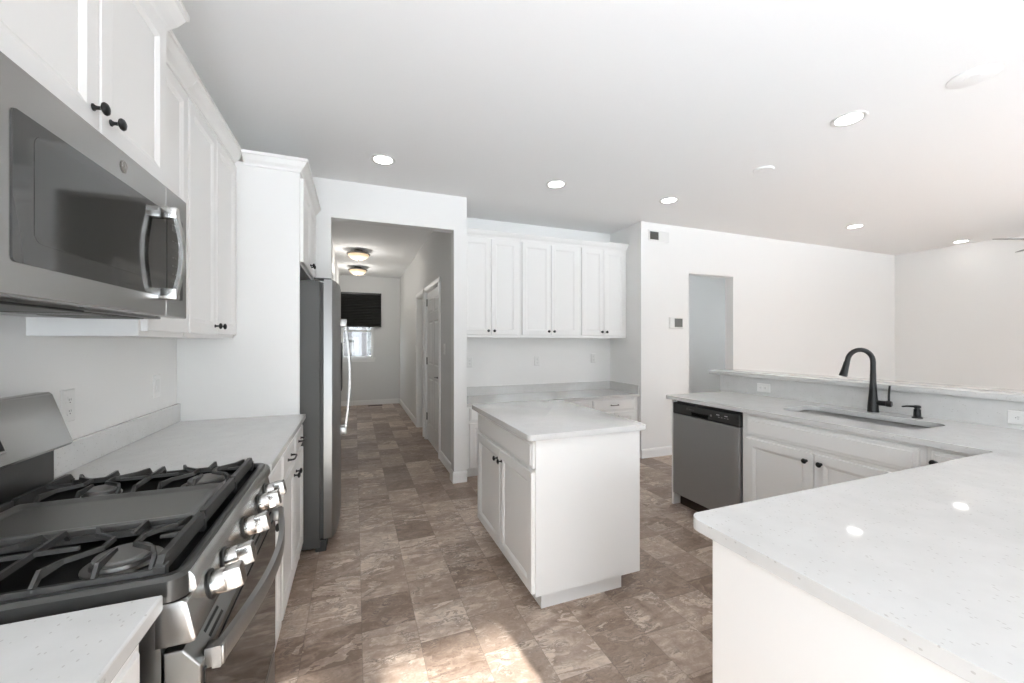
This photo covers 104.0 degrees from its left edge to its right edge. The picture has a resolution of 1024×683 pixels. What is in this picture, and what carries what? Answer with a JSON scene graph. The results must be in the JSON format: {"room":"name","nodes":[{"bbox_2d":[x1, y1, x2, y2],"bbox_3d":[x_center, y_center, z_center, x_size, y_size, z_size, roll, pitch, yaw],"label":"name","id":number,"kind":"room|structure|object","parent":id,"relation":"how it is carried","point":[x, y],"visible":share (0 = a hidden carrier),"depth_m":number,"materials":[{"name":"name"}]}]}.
{"room":"kitchen","nodes":[
{"label":"kitchen","id":0,"kind":"room"},
{"bbox_2d":[0,315,176,439],"bbox_3d":[-1.161,-0.020,0.194,0.120,2.780,6.650,0,0,-21],"label":"wall","id":1,"kind":"structure","parent":0,"point":[111,378],"depth_m":1.55,"materials":[{"name":"white paint"}]},
{"bbox_2d":[60,388,74,422],"bbox_3d":[-1.572,0.228,1.419,0.008,0.116,0.072,0,0,-21],"label":"wall outlet","id":2,"kind":"object","parent":1,"relation":"attached to","point":[67,397],"visible":0.98,"depth_m":1.41,"materials":[{"name":"white plastic"}]},
{"bbox_2d":[67,396,72,404],"bbox_3d":[-1.570,0.208,1.419,0.003,0.029,0.028,0,0,-21],"label":"receptacle","id":3,"kind":"object","parent":2,"relation":"attached to","point":[69,398],"depth_m":1.42,"materials":[{"name":"grey plastic"}]},
{"bbox_2d":[67,407,72,415],"bbox_3d":[-1.570,0.248,1.419,0.003,0.029,0.028,0,0,-21],"label":"receptacle","id":4,"kind":"object","parent":2,"relation":"attached to","point":[69,409],"depth_m":1.42,"materials":[{"name":"grey plastic"}]},
{"bbox_2d":[0,0,189,185],"bbox_3d":[-1.171,-0.808,0.953,0.415,0.633,0.770,0,0,-21],"label":"upper cabinet","id":5,"kind":"object","parent":1,"relation":"attached to","point":[105,60],"visible":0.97,"depth_m":1.03,"materials":[{"name":"white paint"}]},
{"bbox_2d":[0,51,185,318],"bbox_3d":[-1.141,-0.275,0.947,0.465,0.412,0.787,0,0,-21],"label":"microwave","id":6,"kind":"object","parent":5,"relation":"attached to","point":[87,232],"visible":1,"depth_m":0.84,"materials":[{"name":"silver metal"}]},
{"bbox_2d":[26,30,198,336],"bbox_3d":[-1.423,-0.577,1.475,0.326,1.117,0.380,0,0,-21],"label":"upper cabinet","id":7,"kind":"object","parent":1,"relation":"attached to","point":[181,75],"visible":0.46,"depth_m":1.53,"materials":[{"name":"white paint"}]},
{"bbox_2d":[54,403,180,477],"bbox_3d":[-1.702,0.405,1.767,0.020,0.102,1.118,0,0,-21],"label":"backsplash","id":8,"kind":"structure","parent":1,"relation":"attached to","point":[83,450],"depth_m":1.63,"materials":[{"name":"white stone"}]},
{"bbox_2d":[153,374,160,397],"bbox_3d":[-1.822,0.228,2.054,0.009,0.116,0.072,0,0,-21],"label":"light switch","id":9,"kind":"object","parent":1,"relation":"attached to","point":[156,378],"visible":1,"depth_m":2.04,"materials":[{"name":"white plastic"}]},
{"bbox_2d":[128,78,241,337],"bbox_3d":[-1.629,-0.577,1.999,0.326,1.117,0.742,0,0,-21],"label":"upper cabinet","id":10,"kind":"object","parent":1,"relation":"attached to","point":[214,151],"visible":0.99,"depth_m":1.95,"materials":[{"name":"white paint"}]},
{"bbox_2d":[332,243,339,285],"bbox_3d":[-2.756,-0.020,6.035,0.120,2.780,5.390,0,0,-21],"label":"wall","id":11,"kind":"structure","parent":0,"point":[337,275],"depth_m":6.61,"materials":[{"name":"white paint"}]},
{"bbox_2d":[332,263,334,280],"bbox_3d":[-1.846,0.294,4.013,0.094,2.128,0.760,0,0,-21],"label":"door","id":12,"kind":"structure","parent":11,"relation":"in","point":[333,270],"depth_m":4.09,"materials":[{"name":"white wood"}]},
{"bbox_2d":[340,275,399,400],"bbox_3d":[-3.090,-0.020,8.735,1.230,2.780,0.120,0,0,-21],"label":"wall","id":13,"kind":"structure","parent":0,"point":[379,379],"depth_m":8.75,"materials":[{"name":"white paint"}]},
{"bbox_2d":[341,327,374,361],"bbox_3d":[-3.318,-0.070,8.618,0.700,1.020,0.130,0,0,-21],"label":"window","id":14,"kind":"structure","parent":13,"relation":"in","point":[345,358],"depth_m":8.61,"materials":[{"name":"white"}]},
{"bbox_2d":[341,292,380,326],"bbox_3d":[-3.236,-0.678,8.579,0.823,0.733,0.060,0,0,-21],"label":"window blind","id":15,"kind":"object","parent":13,"relation":"attached to","point":[359,309],"visible":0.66,"depth_m":8.57,"materials":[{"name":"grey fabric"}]},
{"bbox_2d":[341,398,399,405],"bbox_3d":[-3.066,1.317,8.672,1.230,0.105,0.014,0,0,-21],"label":"baseboard","id":16,"kind":"structure","parent":13,"relation":"attached to","point":[378,401],"depth_m":8.67,"materials":[{"name":"white wood"}]},
{"bbox_2d":[400,231,450,461],"bbox_3d":[-1.499,-0.020,6.529,0.120,2.780,5.390,0,0,-21],"label":"wall","id":17,"kind":"structure","parent":0,"point":[432,261],"depth_m":5.44,"materials":[{"name":"white paint"}]},
{"bbox_2d":[399,399,415,425],"bbox_3d":[-2.020,1.317,7.672,0.014,0.105,2.640,0,0,-21],"label":"baseboard","id":18,"kind":"structure","parent":17,"relation":"attached to","point":[402,404],"depth_m":7.38,"materials":[{"name":"white wood"}]},
{"bbox_2d":[416,289,423,436],"bbox_3d":[-1.347,0.307,6.110,0.140,2.125,0.750,0,0,-21],"label":"trim","id":19,"kind":"structure","parent":17,"relation":"attached to","point":[420,296],"depth_m":6.38,"materials":[{"name":"white wood"}]},
{"bbox_2d":[426,286,437,451],"bbox_3d":[-1.020,0.341,5.167,0.084,2.034,0.938,0,0,-21],"label":"door","id":20,"kind":"structure","parent":17,"relation":"in","point":[432,296],"depth_m":5.25,"materials":[{"name":"white paint"}]},
{"bbox_2d":[424,277,440,458],"bbox_3d":[-0.982,0.307,5.179,0.140,2.125,1.090,0,0,-21],"label":"trim","id":21,"kind":"structure","parent":17,"relation":"attached to","point":[437,282],"depth_m":4.68,"materials":[{"name":"white wood"}]},
{"bbox_2d":[440,450,450,472],"bbox_3d":[-0.705,1.317,4.321,0.014,0.105,0.700,0,0,-21],"label":"baseboard","id":22,"kind":"structure","parent":17,"relation":"attached to","point":[443,458],"depth_m":4.35,"materials":[{"name":"white wood"}]},
{"bbox_2d":[275,403,712,682],"bbox_3d":[2.183,1.420,4.402,9.420,0.100,12.040,0,0,-21],"label":"floor","id":23,"kind":"structure","parent":0,"point":[409,585],"depth_m":2.13,"materials":[{"name":"tile"}]},
{"bbox_2d":[111,644,139,682],"bbox_3d":[-0.740,0.929,0.217,0.611,0.882,0.845,0,0,-21],"label":"base cabinet","id":24,"kind":"object","parent":23,"relation":"on","point":[129,672],"visible":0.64,"depth_m":0.65,"materials":[{"name":"white paint"}]},
{"bbox_2d":[0,595,162,682],"bbox_3d":[-0.764,0.420,0.207,0.627,0.132,0.863,0,0,-21],"label":"countertop","id":25,"kind":"structure","parent":24,"relation":"on","point":[91,645],"depth_m":0.61,"materials":[{"name":"white stone"}]},
{"bbox_2d":[0,392,286,682],"bbox_3d":[-0.997,0.763,1.013,0.716,1.213,0.765,0,0,-21],"label":"gas range","id":26,"kind":"object","parent":23,"relation":"on","point":[202,540],"visible":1,"depth_m":0.94,"materials":[{"name":"silver metal"}]},
{"bbox_2d":[0,463,265,624],"bbox_3d":[-1.017,0.462,1.005,0.565,0.046,0.765,0,0,-21],"label":"cooktop","id":27,"kind":"object","parent":26,"relation":"in","point":[128,575],"depth_m":0.89,"materials":[{"name":"black metal"}]},
{"bbox_2d":[177,149,320,558],"bbox_3d":[-1.768,0.117,2.831,0.676,2.505,1.008,0,0,-21],"label":"tall cabinet","id":28,"kind":"object","parent":23,"relation":"on","point":[255,372],"visible":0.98,"depth_m":2.44,"materials":[{"name":"white paint"}]},
{"bbox_2d":[268,459,281,651],"bbox_3d":[-1.233,0.929,1.520,0.646,0.882,0.330,0,0,-21],"label":"base cabinet","id":29,"kind":"object","parent":23,"relation":"on","point":[275,475],"visible":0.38,"depth_m":1.69,"materials":[{"name":"white paint"}]},
{"bbox_2d":[54,403,305,479],"bbox_3d":[-1.404,0.420,1.884,0.661,0.132,1.118,0,0,-21],"label":"countertop","id":30,"kind":"structure","parent":29,"relation":"on","point":[154,440],"depth_m":1.72,"materials":[{"name":"white stone"}]},
{"bbox_2d":[280,425,305,620],"bbox_3d":[-1.438,0.929,2.044,0.646,0.882,0.793,0,0,-21],"label":"base cabinet","id":31,"kind":"object","parent":23,"relation":"on","point":[291,459],"visible":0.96,"depth_m":2.09,"materials":[{"name":"white paint"}]},
{"bbox_2d":[300,277,350,552],"bbox_3d":[-1.635,0.476,2.925,0.853,1.788,0.904,0,0,-21],"label":"refrigerator","id":32,"kind":"object","parent":23,"relation":"on","point":[321,347],"visible":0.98,"depth_m":2.60,"materials":[{"name":"grey metal"}]},
{"bbox_2d":[467,407,479,476],"bbox_3d":[-0.213,1.010,4.338,0.723,0.721,0.603,0,0,-21],"label":"base cabinet","id":33,"kind":"object","parent":23,"relation":"on","point":[472,416],"visible":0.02,"depth_m":3.98,"materials":[{"name":"white paint"}]},
{"bbox_2d":[467,381,639,406],"bbox_3d":[0.420,0.583,4.596,2.098,0.130,0.589,0,0,-21],"label":"countertop","id":34,"kind":"structure","parent":33,"relation":"on","point":[574,391],"depth_m":4.70,"materials":[{"name":"white stone"}]},
{"bbox_2d":[478,413,639,608],"bbox_3d":[0.213,0.929,2.537,0.684,0.882,0.962,0,0,-21],"label":"base cabinet","id":35,"kind":"object","parent":23,"relation":"on","point":[564,513],"visible":0.94,"depth_m":2.12,"materials":[{"name":"white paint"}]},
{"bbox_2d":[472,399,645,440],"bbox_3d":[0.225,0.471,2.549,0.714,0.030,1.029,0,0,-21],"label":"countertop","id":36,"kind":"structure","parent":35,"relation":"on","point":[539,420],"depth_m":2.34,"materials":[{"name":"white stone"}]},
{"bbox_2d":[567,400,590,407],"bbox_3d":[0.460,1.010,4.601,0.718,0.721,0.603,0,0,-21],"label":"base cabinet","id":37,"kind":"object","parent":23,"relation":"on","point":[586,403],"visible":0.02,"depth_m":4.45,"materials":[{"name":"white paint"}]},
{"bbox_2d":[591,397,637,421],"bbox_3d":[1.096,1.010,4.851,0.645,0.721,0.603,0,0,-21],"label":"base cabinet","id":38,"kind":"object","parent":23,"relation":"on","point":[626,407],"visible":0.26,"depth_m":4.62,"materials":[{"name":"white paint"}]},
{"bbox_2d":[672,400,679,503],"bbox_3d":[1.685,0.929,3.510,0.699,0.882,0.020,0,0,-21],"label":"end panel","id":39,"kind":"object","parent":23,"relation":"on","point":[675,497],"visible":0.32,"depth_m":3.38,"materials":[{"name":"white paint"}]},
{"bbox_2d":[673,401,742,511],"bbox_3d":[1.748,0.933,3.176,0.624,0.874,0.636,0,0,-21],"label":"dishwasher","id":40,"kind":"object","parent":23,"relation":"on","point":[707,440],"visible":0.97,"depth_m":3.04,"materials":[{"name":"silver metal"}]},
{"bbox_2d":[743,413,926,502],"bbox_3d":[2.042,0.929,2.433,0.670,0.882,0.958,0,0,-21],"label":"base cabinet","id":41,"kind":"object","parent":23,"relation":"on","point":[781,457],"visible":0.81,"depth_m":2.36,"materials":[{"name":"white paint"}]},
{"bbox_2d":[713,540,969,682],"bbox_3d":[1.378,0.929,1.016,1.652,0.882,0.605,0,0,-21],"label":"base cabinet","id":42,"kind":"object","parent":23,"relation":"on","point":[767,628],"visible":0.44,"depth_m":0.82,"materials":[{"name":"white paint"}]},
{"bbox_2d":[666,375,1023,682],"bbox_3d":[1.359,0.400,2.086,2.424,0.174,2.730,0,0,-21],"label":"countertop","id":43,"kind":"structure","parent":42,"relation":"on","point":[929,558],"depth_m":0.98,"materials":[{"name":"white stone"}]},
{"bbox_2d":[757,383,769,392],"bbox_3d":[2.126,0.392,3.383,0.008,0.072,0.116,0,0,-21],"label":"wall outlet","id":44,"kind":"object","parent":43,"relation":"attached to","point":[761,387],"visible":1,"depth_m":3.38,"materials":[{"name":"white plastic"}]},
{"bbox_2d":[798,410,930,428],"bbox_3d":[2.103,0.584,2.456,0.400,0.192,0.755,0,0,-21],"label":"sink","id":45,"kind":"object","parent":43,"relation":"in","point":[849,417],"visible":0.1,"depth_m":2.48,"materials":[{"name":"silver metal"}]},
{"bbox_2d":[839,348,892,412],"bbox_3d":[2.278,0.248,2.593,0.279,0.416,0.102,0,0,20],"label":"faucet","id":46,"kind":"object","parent":43,"relation":"on","point":[873,404],"visible":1,"depth_m":2.58,"materials":[{"name":"black metal"}]},
{"bbox_2d":[720,375,1023,429],"bbox_3d":[2.476,0.400,2.530,0.020,0.173,2.720,0,0,-21],"label":"backsplash","id":47,"kind":"structure","parent":43,"relation":"attached to","point":[992,412],"depth_m":2.55,"materials":[{"name":"white stone"}]},
{"bbox_2d":[902,405,922,418],"bbox_3d":[2.393,0.418,2.385,0.096,0.074,0.051,0,0,2],"label":"soap dispenser","id":48,"kind":"object","parent":43,"relation":"on","point":[916,411],"visible":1,"depth_m":2.38,"materials":[{"name":"black metal"}]},
{"bbox_2d":[1008,410,1023,424],"bbox_3d":[2.644,0.398,2.063,0.008,0.072,0.116,0,0,-21],"label":"wall outlet","id":49,"kind":"object","parent":43,"relation":"attached to","point":[1014,417],"visible":1,"depth_m":2.09,"materials":[{"name":"white plastic"}]},
{"bbox_2d":[1014,415,1021,420],"bbox_3d":[2.634,0.398,2.081,0.003,0.029,0.028,0,0,-21],"label":"receptacle","id":50,"kind":"object","parent":49,"relation":"attached to","point":[1016,417],"depth_m":2.08,"materials":[{"name":"grey plastic"}]},
{"bbox_2d":[927,446,973,464],"bbox_3d":[2.270,0.929,1.852,0.670,0.882,0.286,0,0,-21],"label":"base cabinet","id":51,"kind":"object","parent":23,"relation":"on","point":[934,455],"visible":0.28,"depth_m":1.82,"materials":[{"name":"white paint"}]},
{"bbox_2d":[467,218,609,386],"bbox_3d":[0.290,-0.020,4.927,2.100,2.780,0.120,0,0,-21],"label":"wall","id":52,"kind":"structure","parent":0,"point":[496,361],"depth_m":4.86,"materials":[{"name":"white paint"}]},
{"bbox_2d":[467,357,472,366],"bbox_3d":[-0.482,0.235,4.554,0.072,0.116,0.008,0,0,-21],"label":"wall outlet","id":53,"kind":"object","parent":52,"relation":"attached to","point":[469,359],"visible":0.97,"depth_m":4.55,"materials":[{"name":"white plastic"}]},
{"bbox_2d":[467,227,521,337],"bbox_3d":[-0.276,-0.617,4.432,0.675,1.149,0.386,0,0,-21],"label":"upper cabinet","id":54,"kind":"object","parent":52,"relation":"attached to","point":[493,256],"visible":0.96,"depth_m":4.29,"materials":[{"name":"white paint"}]},
{"bbox_2d":[534,356,539,365],"bbox_3d":[0.306,0.235,4.863,0.072,0.116,0.008,0,0,-21],"label":"wall outlet","id":55,"kind":"object","parent":52,"relation":"attached to","point":[536,358],"visible":1,"depth_m":4.86,"materials":[{"name":"white plastic"}]},
{"bbox_2d":[520,233,581,337],"bbox_3d":[0.392,-0.617,4.694,0.756,1.149,0.386,0,0,-21],"label":"upper cabinet","id":56,"kind":"object","parent":52,"relation":"attached to","point":[549,265],"visible":1,"depth_m":4.53,"materials":[{"name":"white paint"}]},
{"bbox_2d":[591,354,595,362],"bbox_3d":[1.049,0.215,5.155,0.072,0.116,0.008,0,0,-21],"label":"wall outlet","id":57,"kind":"object","parent":52,"relation":"attached to","point":[593,356],"visible":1,"depth_m":5.15,"materials":[{"name":"white plastic"}]},
{"bbox_2d":[580,239,628,337],"bbox_3d":[1.052,-0.617,4.953,0.658,1.149,0.386,0,0,-21],"label":"upper cabinet","id":58,"kind":"object","parent":52,"relation":"attached to","point":[602,264],"visible":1,"depth_m":4.79,"materials":[{"name":"white paint"}]},
{"bbox_2d":[467,381,639,395],"bbox_3d":[0.419,0.568,4.598,2.098,0.100,0.584,0,0,-21],"label":"backsplash","id":59,"kind":"structure","parent":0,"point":[553,387],"depth_m":4.86,"materials":[{"name":"white stone"}]},
{"bbox_2d":[171,0,1023,277],"bbox_3d":[2.183,-1.460,4.402,9.420,0.100,12.040,0,0,-21],"label":"ceiling","id":60,"kind":"structure","parent":0,"point":[633,105],"depth_m":2.39,"materials":[{"name":"white paint"}]},
{"bbox_2d":[346,249,369,261],"bbox_3d":[-2.372,-1.321,6.181,0.344,0.178,0.344,0,0,-21],"label":"light","id":61,"kind":"object","parent":60,"relation":"attached to","point":[357,254],"visible":1,"depth_m":6.09,"materials":[{"name":"white glass"}]},
{"bbox_2d":[348,266,367,275],"bbox_3d":[-2.913,-1.321,7.558,0.344,0.178,0.344,0,0,-21],"label":"light","id":62,"kind":"object","parent":60,"relation":"attached to","point":[356,270],"visible":1,"depth_m":7.46,"materials":[{"name":"white glass"}]},
{"bbox_2d":[370,154,395,164],"bbox_3d":[-0.999,-1.406,3.099,0.188,0.008,0.188,0,0,-21],"label":"recessed light","id":63,"kind":"object","parent":60,"relation":"in","point":[382,159],"visible":1,"depth_m":3.08,"materials":[{"name":"white plastic"}]},
{"bbox_2d":[546,180,566,188],"bbox_3d":[0.396,-1.406,3.582,0.188,0.008,0.188,0,0,-21],"label":"recessed light","id":64,"kind":"object","parent":60,"relation":"in","point":[554,184],"visible":1,"depth_m":3.57,"materials":[{"name":"white"}]},
{"bbox_2d":[659,197,678,203],"bbox_3d":[1.565,-1.406,3.988,0.188,0.008,0.188,0,0,-21],"label":"recessed light","id":65,"kind":"object","parent":60,"relation":"in","point":[667,200],"visible":1,"depth_m":3.98,"materials":[{"name":"white"}]},
{"bbox_2d":[753,166,774,174],"bbox_3d":[2.064,-1.402,3.281,0.150,0.016,0.150,0,0,-21],"label":"smoke detector","id":66,"kind":"object","parent":60,"relation":"attached to","point":[765,169],"visible":1,"depth_m":3.27,"materials":[{"name":"white paint"}]},
{"bbox_2d":[830,110,868,126],"bbox_3d":[2.132,-1.406,2.532,0.188,0.008,0.188,0,0,-21],"label":"recessed light","id":67,"kind":"object","parent":60,"relation":"in","point":[853,117],"visible":1,"depth_m":2.52,"materials":[{"name":"white"}]},
{"bbox_2d":[845,224,864,228],"bbox_3d":[4.194,-1.406,4.891,0.188,0.008,0.188,0,0,-21],"label":"recessed light","id":68,"kind":"object","parent":60,"relation":"in","point":[855,225],"visible":1,"depth_m":4.88,"materials":[{"name":"white"}]},
{"bbox_2d":[951,240,970,242],"bbox_3d":[6.317,-1.406,5.628,0.188,0.008,0.188,0,0,-21],"label":"recessed light","id":69,"kind":"object","parent":60,"relation":"in","point":[959,241],"visible":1,"depth_m":5.61,"materials":[{"name":"white"}]},
{"bbox_2d":[946,64,1002,88],"bbox_3d":[2.457,-1.406,2.130,0.200,0.008,0.200,0,0,-21],"label":"ceiling speaker","id":70,"kind":"object","parent":60,"relation":"attached to","point":[974,76],"visible":1,"depth_m":2.12,"materials":[{"name":"white paint"}]},
{"bbox_2d":[992,238,1023,252],"bbox_3d":[6.083,-1.250,4.331,1.218,0.320,1.147,0,0,-21],"label":"ceiling fan","id":71,"kind":"object","parent":60,"relation":"hanging from","point":[1001,238],"visible":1,"depth_m":4.47,"materials":[{"name":"white plastic"}]},
{"bbox_2d":[313,177,894,471],"bbox_3d":[2.030,-0.020,4.954,9.300,2.780,0.120,0,0,-21],"label":"wall","id":72,"kind":"structure","parent":0,"point":[791,307],"depth_m":5.14,"materials":[{"name":"white paint"}]},
{"bbox_2d":[450,469,452,482],"bbox_3d":[-0.590,1.317,3.926,0.014,0.105,0.120,0,0,-21],"label":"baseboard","id":73,"kind":"object","parent":72,"relation":"attached to","point":[451,470],"visible":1,"depth_m":3.91,"materials":[{"name":"white wood"}]},
{"bbox_2d":[453,471,466,483],"bbox_3d":[-0.506,1.317,3.887,0.142,0.105,0.014,0,0,-21],"label":"baseboard","id":74,"kind":"structure","parent":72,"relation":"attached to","point":[461,476],"depth_m":3.88,"materials":[{"name":"white wood"}]},
{"bbox_2d":[641,446,671,458],"bbox_3d":[1.855,1.317,4.813,0.730,0.105,0.014,0,0,-21],"label":"baseboard","id":75,"kind":"structure","parent":72,"relation":"attached to","point":[659,451],"depth_m":4.75,"materials":[{"name":"white wood"}]},
{"bbox_2d":[648,229,668,242],"bbox_3d":[1.756,-1.258,4.777,0.310,0.132,0.009,0,0,-21],"label":"air vent","id":76,"kind":"object","parent":72,"relation":"in","point":[653,235],"visible":1,"depth_m":4.77,"materials":[{"name":"white plastic"}]},
{"bbox_2d":[669,317,682,328],"bbox_3d":[1.997,-0.225,4.862,0.200,0.134,0.026,0,0,-21],"label":"thermostat","id":77,"kind":"object","parent":72,"relation":"attached to","point":[674,322],"visible":1,"depth_m":4.85,"materials":[{"name":"white plastic"}]},
{"bbox_2d":[610,224,633,384],"bbox_3d":[1.413,-0.020,5.104,0.120,2.780,0.610,0,0,-21],"label":"wall","id":78,"kind":"structure","parent":0,"point":[621,349],"depth_m":4.92,"materials":[{"name":"white paint"}]},
{"bbox_2d":[689,275,724,392],"bbox_3d":[3.015,-0.020,6.619,2.990,2.780,0.120,0,0,-21],"label":"wall","id":79,"kind":"structure","parent":0,"point":[706,294],"depth_m":6.63,"materials":[{"name":"white paint"}]},
{"bbox_2d":[895,235,1023,389],"bbox_3d":[7.518,-0.020,3.536,0.120,2.780,6.530,0,0,-21],"label":"wall","id":80,"kind":"structure","parent":0,"point":[959,309],"depth_m":5.83,"materials":[{"name":"white paint"}]},
{"bbox_3d":[2.540,0.841,2.560,0.120,1.058,2.710,0,0,-21],"label":"wall","id":81,"kind":"structure","parent":0,"visible":0},
{"bbox_2d":[709,369,1023,401],"bbox_3d":[2.596,0.294,2.617,0.375,0.036,2.855,0,0,-21],"label":"bar ledge","id":82,"kind":"object","parent":81,"relation":"on","point":[1016,395],"visible":1,"depth_m":2.60,"materials":[{"name":"white stone"}]},
{"label":"outside","id":83,"kind":"structure","parent":0,"visible":0},
{"bbox_3d":[-5.310,1.820,24.477,32.000,0.100,30.550,0,0,-21],"label":"lawn","id":84,"kind":"structure","parent":83,"visible":0},
{"bbox_2d":[344,327,367,355],"bbox_3d":[-6.970,-1.180,12.798,4.375,5.900,2.080,0,0,-21],"label":"house","id":85,"kind":"structure","parent":84,"relation":"on","point":[358,341],"depth_m":12.54,"materials":[{"name":"white stone"}]},
{"bbox_2d":[368,327,370,355],"bbox_3d":[-4.291,-0.129,14.040,1.658,6.299,2.374,0,0,-21],"label":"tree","id":86,"kind":"object","parent":84,"relation":"on","point":[369,328],"visible":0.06,"depth_m":13.35,"materials":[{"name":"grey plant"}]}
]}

